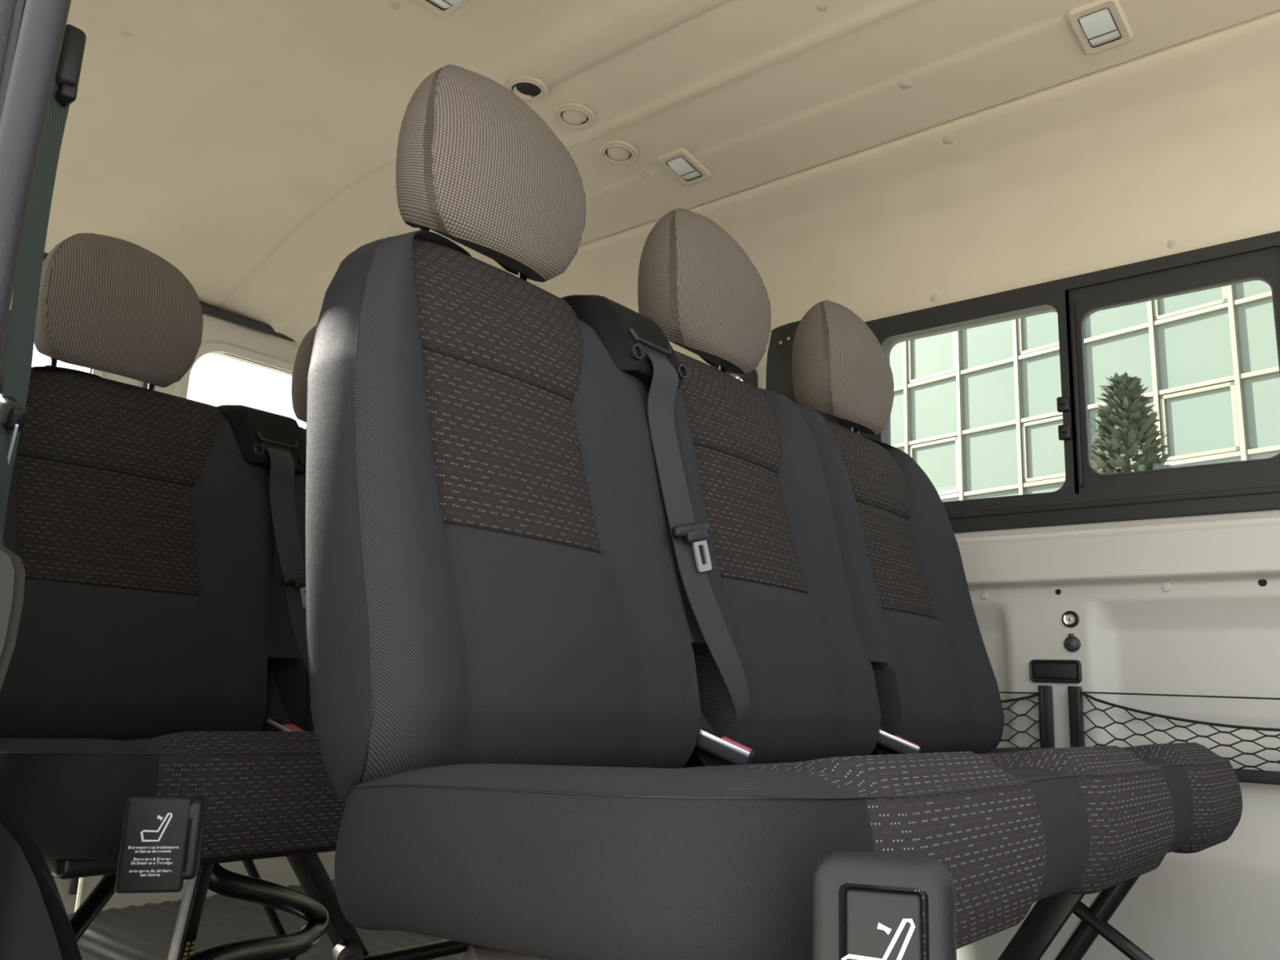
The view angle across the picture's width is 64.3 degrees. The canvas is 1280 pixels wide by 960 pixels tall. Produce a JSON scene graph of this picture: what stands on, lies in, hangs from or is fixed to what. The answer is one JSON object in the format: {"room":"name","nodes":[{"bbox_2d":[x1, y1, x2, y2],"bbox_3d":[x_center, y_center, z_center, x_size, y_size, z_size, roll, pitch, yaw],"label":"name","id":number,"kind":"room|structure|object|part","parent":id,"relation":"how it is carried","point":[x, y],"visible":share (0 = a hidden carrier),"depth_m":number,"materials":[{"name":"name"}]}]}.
{"room":"vehicle interior","nodes":[
{"label":"vehicle interior","id":0,"kind":"room"},
{"bbox_2d":[67,879,466,959],"bbox_3d":[0.152,0.884,1.345,3.900,0.004,1.850,-8,-15,39],"label":"floor","id":1,"kind":"structure","parent":0,"point":[146,931],"depth_m":2.40,"materials":[{"name":"plastic"}]},
{"bbox_2d":[0,232,471,959],"bbox_3d":[-0.383,0.271,1.693,0.806,1.309,1.597,-8,-15,39],"label":"seat","id":2,"kind":"object","parent":1,"relation":"on","point":[157,731],"visible":0.64,"depth_m":1.54,"materials":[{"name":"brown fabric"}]},
{"bbox_3d":[-0.949,-0.189,1.647,0.011,0.085,0.012,3,-12,-5],"label":"headrest post","id":3,"kind":"part","parent":2,"relation":"part of","materials":[{"name":"silver metal"}]},
{"bbox_3d":[-0.738,0.385,1.212,0.440,0.139,0.144,-8,-15,39],"label":"panel","id":4,"kind":"part","parent":2,"relation":"part of","materials":[{"name":"black plastic"}]},
{"bbox_3d":[-0.714,0.609,1.139,0.033,0.370,0.568,2,-12,3],"label":"leg","id":5,"kind":"part","parent":2,"relation":"part of","materials":[{"name":"black paint"}]},
{"bbox_3d":[-0.802,0.074,1.555,0.060,0.180,0.276,-8,-15,39],"label":"patterned panel","id":6,"kind":"part","parent":2,"relation":"part of","materials":[{"name":"brown fabric"}]},
{"bbox_3d":[-0.832,-0.085,1.658,0.116,0.173,0.336,-8,-15,39],"label":"patterned panel","id":7,"kind":"part","parent":2,"relation":"part of","materials":[{"name":"brown fabric"}]},
{"bbox_3d":[-0.848,-0.159,1.767,0.011,0.085,0.012,3,-12,-5],"label":"headrest post","id":8,"kind":"part","parent":2,"relation":"part of","materials":[{"name":"silver metal"}]},
{"bbox_3d":[-0.464,0.348,0.974,0.059,0.087,0.010,6,-13,-18],"label":"lever plate","id":9,"kind":"part","parent":2,"relation":"part of","materials":[{"name":"grey plastic"}]},
{"bbox_3d":[-0.529,0.209,1.943,0.263,0.606,1.416,-8,-15,39],"label":"backrest","id":10,"kind":"part","parent":2,"relation":"part of","materials":[{"name":"black fabric"}]},
{"bbox_3d":[-0.539,0.360,1.126,0.001,0.110,0.022,11,-15,-37],"label":"seam cord","id":11,"kind":"part","parent":2,"relation":"part of","materials":[{"name":"black fabric"}]},
{"bbox_3d":[-0.252,0.419,1.555,1.408,0.028,0.388,10,-14,-34],"label":"seam cord","id":12,"kind":"part","parent":2,"relation":"part of","materials":[{"name":"black fabric"}]},
{"bbox_3d":[-0.479,0.386,1.272,0.148,0.142,0.309,-8,-15,39],"label":"patterned panel","id":13,"kind":"part","parent":2,"relation":"part of","materials":[{"name":"fabric"}]},
{"bbox_3d":[-0.568,0.196,1.743,0.008,0.049,0.035,-8,-15,39],"label":"tongue plate","id":14,"kind":"part","parent":2,"relation":"part of","materials":[{"name":"metal"}]},
{"bbox_3d":[-0.534,0.002,2.011,0.116,0.173,0.336,-8,-15,39],"label":"patterned panel","id":15,"kind":"part","parent":2,"relation":"part of","materials":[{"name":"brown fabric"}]},
{"bbox_2d":[305,64,1242,959],"bbox_3d":[0.329,0.206,1.315,0.732,1.333,1.436,-8,-15,39],"label":"seat","id":16,"kind":"object","parent":1,"relation":"on","point":[620,645],"visible":1,"depth_m":1.04,"materials":[{"name":"black fabric"}]},
{"bbox_3d":[-0.272,0.004,1.051,0.135,0.606,0.318,2,-12,4],"label":"panel","id":17,"kind":"part","parent":16,"relation":"part of","materials":[{"name":"black plastic"}]},
{"bbox_3d":[-0.259,-0.012,0.984,0.051,0.576,0.203,5,-12,-12],"label":"seam cord","id":18,"kind":"part","parent":16,"relation":"part of","materials":[{"name":"black fabric"}]},
{"bbox_3d":[-0.254,-0.282,1.195,0.011,0.085,0.012,3,-12,-5],"label":"headrest post","id":19,"kind":"part","parent":16,"relation":"part of","materials":[{"name":"silver metal"}]},
{"bbox_3d":[-0.161,-0.186,1.178,0.116,0.173,0.301,-8,-15,39],"label":"patterned panel","id":20,"kind":"part","parent":16,"relation":"part of","materials":[{"name":"brown fabric"}]},
{"bbox_3d":[-0.131,-0.026,1.075,0.060,0.180,0.241,-8,-15,39],"label":"patterned panel","id":21,"kind":"part","parent":16,"relation":"part of","materials":[{"name":"brown fabric"}]},
{"bbox_3d":[-0.152,-0.253,1.315,0.011,0.085,0.012,3,-12,-5],"label":"headrest post","id":22,"kind":"part","parent":16,"relation":"part of","materials":[{"name":"silver metal"}]},
{"bbox_3d":[-0.049,0.289,0.753,0.440,0.139,0.142,-8,-15,39],"label":"panel","id":23,"kind":"part","parent":16,"relation":"part of","materials":[{"name":"black plastic"}]},
{"bbox_3d":[0.160,0.113,1.483,0.263,0.606,1.416,-8,-15,39],"label":"backrest","id":24,"kind":"part","parent":16,"relation":"part of","materials":[{"name":"black fabric"}]},
{"bbox_3d":[0.074,0.087,1.228,0.008,0.049,0.035,-8,-15,39],"label":"tongue plate","id":25,"kind":"part","parent":16,"relation":"part of","materials":[{"name":"metal"}]},
{"bbox_3d":[0.133,-0.170,1.653,0.011,0.085,0.012,3,-12,-5],"label":"headrest post","id":26,"kind":"part","parent":16,"relation":"part of","materials":[{"name":"silver metal"}]},
{"bbox_3d":[0.125,-0.103,1.516,0.116,0.173,0.301,-8,-15,39],"label":"patterned panel","id":27,"kind":"part","parent":16,"relation":"part of","materials":[{"name":"brown fabric"}]},
{"bbox_3d":[0.155,0.057,1.413,0.060,0.180,0.241,-8,-15,39],"label":"patterned panel","id":28,"kind":"part","parent":16,"relation":"part of","materials":[{"name":"brown fabric"}]},
{"bbox_3d":[0.437,0.324,1.095,1.408,0.028,0.388,10,-14,-34],"label":"seam cord","id":29,"kind":"part","parent":16,"relation":"part of","materials":[{"name":"black fabric"}]},
{"bbox_3d":[0.419,-0.087,1.990,0.011,0.085,0.012,3,-12,-5],"label":"headrest post","id":30,"kind":"part","parent":16,"relation":"part of","materials":[{"name":"silver metal"}]},
{"bbox_3d":[0.410,-0.020,1.853,0.116,0.173,0.298,-8,-15,39],"label":"patterned panel","id":31,"kind":"part","parent":16,"relation":"part of","materials":[{"name":"brown fabric"}]},
{"bbox_3d":[0.145,0.263,0.662,0.001,0.110,0.022,10,-14,-32],"label":"seam cord","id":32,"kind":"part","parent":16,"relation":"part of","materials":[{"name":"black fabric"}]},
{"bbox_3d":[0.130,0.279,0.543,0.041,0.114,0.009,0,-12,13],"label":"lever plate","id":33,"kind":"part","parent":16,"relation":"part of","materials":[{"name":"black plastic"}]},
{"bbox_3d":[0.204,0.289,0.806,0.148,0.142,0.307,-8,-15,39],"label":"patterned panel","id":34,"kind":"part","parent":16,"relation":"part of","materials":[{"name":"fabric"}]},
{"bbox_3d":[0.441,0.140,1.750,0.060,0.180,0.241,-8,-15,39],"label":"patterned panel","id":35,"kind":"part","parent":16,"relation":"part of","materials":[{"name":"brown fabric"}]},
{"bbox_3d":[0.501,0.718,1.431,0.287,0.393,0.012,-8,-15,39],"label":"leg","id":36,"kind":"part","parent":16,"relation":"part of","materials":[{"name":"black paint"}]},
{"bbox_3d":[0.489,0.372,1.143,0.148,0.142,0.309,-8,-15,39],"label":"patterned panel","id":37,"kind":"part","parent":16,"relation":"part of","materials":[{"name":"fabric"}]},
{"bbox_3d":[0.429,0.346,0.997,0.001,0.110,0.022,12,-15,-39],"label":"seam cord","id":38,"kind":"part","parent":16,"relation":"part of","materials":[{"name":"black fabric"}]},
{"bbox_3d":[0.563,0.699,1.410,0.293,0.401,0.028,-8,-15,39],"label":"leg","id":39,"kind":"part","parent":16,"relation":"part of","materials":[{"name":"black paint"}]},
{"bbox_3d":[0.772,0.454,1.480,0.151,0.142,0.304,-8,-15,39],"label":"patterned panel","id":40,"kind":"part","parent":16,"relation":"part of","materials":[{"name":"fabric"}]},
{"bbox_3d":[0.715,0.428,1.335,0.001,0.110,0.022,12,-15,-39],"label":"seam cord","id":41,"kind":"part","parent":16,"relation":"part of","materials":[{"name":"black fabric"}]},
{"bbox_2d":[44,0,1279,359],"bbox_3d":[-0.178,-0.721,1.958,3.050,0.490,2.000,-8,-15,39],"label":"ceiling","id":42,"kind":"structure","parent":0,"point":[875,159],"depth_m":2.17,"materials":[{"name":"beige plastic"}]},
{"bbox_2d":[416,0,472,15],"bbox_3d":[-0.361,-0.914,1.913,0.124,0.015,0.084,-8,-15,39],"label":"recessed light","id":43,"kind":"object","parent":42,"relation":"in","point":[442,7],"visible":1,"depth_m":1.94,"materials":[{"name":"beige plastic"}]},
{"bbox_2d":[505,75,547,102],"bbox_3d":[-0.241,-0.831,2.166,0.090,0.012,0.090,-8,-15,39],"label":"ceiling vent","id":44,"kind":"object","parent":42,"relation":"in","point":[529,89],"visible":0.88,"depth_m":2.16,"materials":[{"name":"beige plastic"}]},
{"bbox_2d":[554,102,594,129],"bbox_3d":[-0.145,-0.806,2.256,0.090,0.019,0.090,-8,-15,39],"label":"ceiling vent","id":45,"kind":"object","parent":42,"relation":"in","point":[574,116],"visible":1,"depth_m":2.25,"materials":[{"name":"beige plastic"}]},
{"bbox_2d":[599,140,637,165],"bbox_3d":[-0.050,-0.760,2.366,0.090,0.021,0.090,-8,-15,39],"label":"ceiling vent","id":46,"kind":"object","parent":42,"relation":"in","point":[620,153],"visible":1,"depth_m":2.36,"materials":[{"name":"beige plastic"}]},
{"bbox_2d":[657,147,711,185],"bbox_3d":[0.104,-0.732,2.385,0.080,0.023,0.124,-8,-15,39],"label":"recessed light","id":47,"kind":"object","parent":42,"relation":"in","point":[673,161],"visible":1,"depth_m":2.37,"materials":[{"name":"beige plastic"}]},
{"bbox_2d":[1066,0,1133,54],"bbox_3d":[0.828,-0.817,1.833,0.084,0.023,0.124,-8,-15,39],"label":"recessed light","id":48,"kind":"object","parent":42,"relation":"in","point":[1092,24],"visible":1,"depth_m":1.82,"materials":[{"name":"beige plastic"}]},
{"bbox_2d":[696,343,1279,959],"bbox_3d":[0.734,0.356,2.147,3.900,1.555,0.102,-8,-15,39],"label":"wall","id":49,"kind":"structure","parent":0,"point":[1190,605],"depth_m":1.91,"materials":[{"name":"beige paint"}]},
{"bbox_2d":[43,252,295,342],"bbox_3d":[-1.335,-0.517,2.820,0.032,0.032,1.700,-8,-15,39],"label":"trim","id":50,"kind":"structure","parent":49,"relation":"attached to","point":[206,308],"depth_m":2.99,"materials":[{"name":"plastic"}]},
{"bbox_2d":[74,313,335,912],"bbox_3d":[-1.083,0.345,3.051,0.062,1.710,0.915,-8,-15,39],"label":"door","id":51,"kind":"structure","parent":49,"relation":"in","point":[221,338],"depth_m":2.96,"materials":[{"name":"beige paint"}]},
{"bbox_2d":[710,364,757,387],"bbox_3d":[-0.081,-0.049,2.915,0.990,0.450,0.032,-8,-15,39],"label":"window","id":52,"kind":"structure","parent":49,"relation":"in","point":[750,378],"depth_m":2.64,"materials":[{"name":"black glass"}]},
{"bbox_2d":[785,395,797,403],"bbox_3d":[0.398,-0.030,2.453,0.169,0.379,0.034,-9,-16,43],"label":"guide","id":53,"kind":"object","parent":49,"relation":"attached to","point":[792,397],"visible":0.04,"depth_m":2.50,"materials":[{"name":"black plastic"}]},
{"bbox_2d":[765,320,851,430],"bbox_3d":[0.409,-0.137,2.504,0.250,0.540,0.021,-8,-15,39],"label":"trim","id":54,"kind":"structure","parent":49,"relation":"attached to","point":[779,378],"depth_m":2.58,"materials":[{"name":"black plastic"}]},
{"bbox_2d":[999,685,1054,747],"bbox_3d":[0.574,0.515,2.190,0.606,0.158,0.032,-8,-15,39],"label":"net","id":55,"kind":"object","parent":49,"relation":"attached to","point":[1046,721],"visible":0.12,"depth_m":2.01,"materials":[{"name":"black fabric"}]},
{"bbox_3d":[0.582,0.456,2.210,0.565,0.005,0.003,-8,-15,39],"label":"elastic cord","id":56,"kind":"part","parent":55,"relation":"part of","materials":[{"name":"black rubber"}]},
{"bbox_3d":[0.576,0.514,2.193,0.568,0.129,0.016,-8,-15,39],"label":"net edge cord","id":57,"kind":"part","parent":55,"relation":"part of","materials":[{"name":"black fabric"}]},
{"bbox_3d":[0.803,0.480,2.012,0.023,0.144,0.020,-8,-15,39],"label":"net rail","id":58,"kind":"part","parent":55,"relation":"part of","materials":[{"name":"black plastic"}]},
{"bbox_2d":[1029,659,1081,683],"bbox_3d":[0.827,0.381,2.030,0.100,0.046,0.010,-8,-15,39],"label":"tray","id":59,"kind":"object","parent":49,"relation":"attached to","point":[1042,670],"visible":1,"depth_m":2.03,"materials":[{"name":"black plastic"}]},
{"bbox_3d":[0.827,0.381,2.030,0.085,0.031,0.010,-8,-15,39],"label":"tray lid","id":60,"kind":"part","parent":59,"relation":"part of","materials":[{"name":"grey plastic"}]},
{"bbox_2d":[859,231,1279,513],"bbox_3d":[0.877,-0.183,2.140,0.900,0.487,0.066,-8,-15,39],"label":"window","id":61,"kind":"structure","parent":49,"relation":"in","point":[1073,299],"depth_m":2.08,"materials":[{"name":"black plastic"}]},
{"bbox_3d":[0.722,-0.161,2.276,0.485,0.487,0.050,-8,-15,39],"label":"frame","id":62,"kind":"part","parent":61,"relation":"part of","materials":[{"name":"black plastic"}]},
{"bbox_3d":[0.898,-0.183,2.098,0.008,0.400,0.008,-8,-15,39],"label":"sash rail","id":63,"kind":"part","parent":61,"relation":"part of","materials":[{"name":"black plastic"}]},
{"bbox_3d":[1.067,-0.206,1.995,0.420,0.487,0.050,-8,-15,39],"label":"frame","id":64,"kind":"part","parent":61,"relation":"part of","materials":[{"name":"black plastic"}]},
{"bbox_3d":[1.051,-0.203,1.998,0.390,0.440,0.020,-8,-15,39],"label":"sliding sash","id":65,"kind":"part","parent":61,"relation":"part of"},
{"bbox_2d":[1062,610,1079,627],"bbox_3d":[0.862,0.278,2.036,0.033,0.033,0.015,-8,-15,39],"label":"power socket","id":66,"kind":"object","parent":49,"relation":"attached to","point":[1075,615],"visible":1,"depth_m":2.03,"materials":[{"name":"silver metal"}]},
{"bbox_2d":[1063,633,1080,652],"bbox_3d":[0.855,0.323,2.019,0.033,0.036,0.012,-8,-15,39],"label":"socket","id":67,"kind":"object","parent":49,"relation":"attached to","point":[1072,642],"visible":1,"depth_m":2.02,"materials":[{"name":"black plastic"}]},
{"bbox_2d":[946,484,1279,533],"bbox_3d":[1.278,0.019,1.755,2.500,0.043,0.044,-8,-15,39],"label":"trim","id":68,"kind":"structure","parent":49,"relation":"attached to","point":[1262,498],"depth_m":2.00,"materials":[{"name":"black plastic"}]},
{"bbox_2d":[1067,686,1279,785],"bbox_3d":[1.108,0.445,1.756,0.710,0.158,0.032,-8,-15,39],"label":"net","id":69,"kind":"object","parent":49,"relation":"attached to","point":[1077,732],"visible":0.69,"depth_m":1.87,"materials":[{"name":"black fabric"}]},
{"bbox_3d":[0.847,0.474,1.976,0.023,0.144,0.020,-8,-15,39],"label":"net rail","id":70,"kind":"part","parent":69,"relation":"part of","materials":[{"name":"black plastic"}]},
{"bbox_3d":[1.111,0.441,1.758,0.672,0.133,0.016,-8,-15,39],"label":"net edge cord","id":71,"kind":"part","parent":69,"relation":"part of","materials":[{"name":"black fabric"}]},
{"bbox_3d":[1.117,0.381,1.776,0.668,0.005,0.003,-8,-15,39],"label":"elastic cord","id":72,"kind":"part","parent":69,"relation":"part of","materials":[{"name":"black rubber"}]},
{"bbox_3d":[1.110,0.512,1.745,0.708,0.022,0.020,-8,-15,39],"label":"rail","id":73,"kind":"part","parent":69,"relation":"part of","materials":[{"name":"grey plastic"}]},
{"bbox_3d":[-0.824,0.038,0.999,3.000,2.380,0.140,-8,-15,39],"label":"wall","id":74,"kind":"structure","parent":0,"visible":0},
{"bbox_2d":[0,0,16,85],"bbox_3d":[-0.601,-0.146,0.863,0.088,1.800,0.025,-8,-15,39],"label":"trim","id":75,"kind":"structure","parent":74,"relation":"attached to","point":[6,6],"depth_m":0.89,"materials":[{"name":"grey plastic"}]},
{"bbox_2d":[0,533,25,690],"bbox_3d":[-0.503,0.116,0.766,0.160,0.183,0.007,-8,-15,39],"label":"trim","id":76,"kind":"structure","parent":74,"relation":"attached to","point":[12,571],"depth_m":0.72,"materials":[{"name":"grey plastic"}]},
{"bbox_2d":[0,0,71,364],"bbox_3d":[-0.532,-0.125,0.829,0.062,1.750,0.032,-8,-15,39],"label":"trim","id":77,"kind":"structure","parent":74,"relation":"attached to","point":[37,29],"depth_m":0.86,"materials":[{"name":"grey plastic"}]},
{"bbox_2d":[0,804,82,959],"bbox_3d":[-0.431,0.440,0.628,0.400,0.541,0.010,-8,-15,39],"label":"seat","id":78,"kind":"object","parent":74,"relation":"attached to","point":[35,924],"depth_m":0.62,"materials":[{"name":"black fabric"}]},
{"bbox_2d":[0,24,86,537],"bbox_3d":[-0.737,-0.236,1.143,0.144,0.682,0.158,-8,-15,39],"label":"belt","id":79,"kind":"object","parent":74,"relation":"hanging from","point":[14,415],"visible":0.87,"depth_m":1.23,"materials":[{"name":"woven fabric webbing"},{"name":"black plastic"},{"name":"metal"}]},
{"bbox_3d":[-0.698,-0.039,1.124,0.035,0.055,0.003,-8,-15,39],"label":"tongue plate","id":80,"kind":"part","parent":79,"relation":"part of","materials":[{"name":"metal"}]},
{"bbox_2d":[0,261,148,915],"bbox_3d":[-1.661,0.176,2.362,0.070,1.710,0.895,-8,-15,39],"label":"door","id":81,"kind":"structure","parent":74,"relation":"in","point":[67,888],"depth_m":2.52,"materials":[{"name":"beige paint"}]},
{"label":"outside","id":82,"kind":"structure","parent":0,"visible":0},
{"bbox_3d":[-0.420,1.326,0.728,120.000,0.020,120.000,-8,-15,39],"label":"ground","id":83,"kind":"structure","parent":82,"visible":0},
{"bbox_2d":[735,280,1279,502],"bbox_3d":[7.873,0.331,20.937,6.090,10.940,17.950,11,-15,-37],"label":"office building","id":84,"kind":"structure","parent":83,"relation":"on","point":[975,408],"depth_m":17.17,"materials":[{"name":"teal glass"}]},
{"bbox_3d":[5.625,-2.472,19.632,0.050,1.055,1.092,11,-15,-37],"label":"vent frame","id":85,"kind":"part","parent":84,"relation":"part of","materials":[{"name":"white metal"}]},
{"bbox_3d":[5.535,-0.214,19.153,0.050,1.055,1.092,11,-15,-37],"label":"vent frame","id":86,"kind":"part","parent":84,"relation":"part of","materials":[{"name":"white metal"}]},
{"bbox_3d":[7.105,-2.803,17.793,0.050,1.055,1.092,11,-15,-37],"label":"vent frame","id":87,"kind":"part","parent":84,"relation":"part of","materials":[{"name":"white metal"}]},
{"bbox_3d":[7.015,-0.545,17.314,0.050,1.055,1.092,11,-15,-37],"label":"vent frame","id":88,"kind":"part","parent":84,"relation":"part of","materials":[{"name":"white metal"}]},
{"bbox_3d":[8.585,-3.134,15.954,0.050,1.055,1.092,11,-15,-37],"label":"vent frame","id":89,"kind":"part","parent":84,"relation":"part of","materials":[{"name":"white metal"}]},
{"bbox_3d":[8.496,-0.875,15.475,0.050,1.055,1.092,11,-15,-37],"label":"vent frame","id":90,"kind":"part","parent":84,"relation":"part of","materials":[{"name":"white metal"}]},
{"bbox_2d":[1088,372,1172,474],"bbox_3d":[5.648,1.246,11.594,2.144,5.109,2.116,-8,-15,39],"label":"conifer tree","id":91,"kind":"object","parent":83,"relation":"on","point":[1126,410],"visible":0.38,"depth_m":11.79,"materials":[{"name":"green plant"}]}
]}

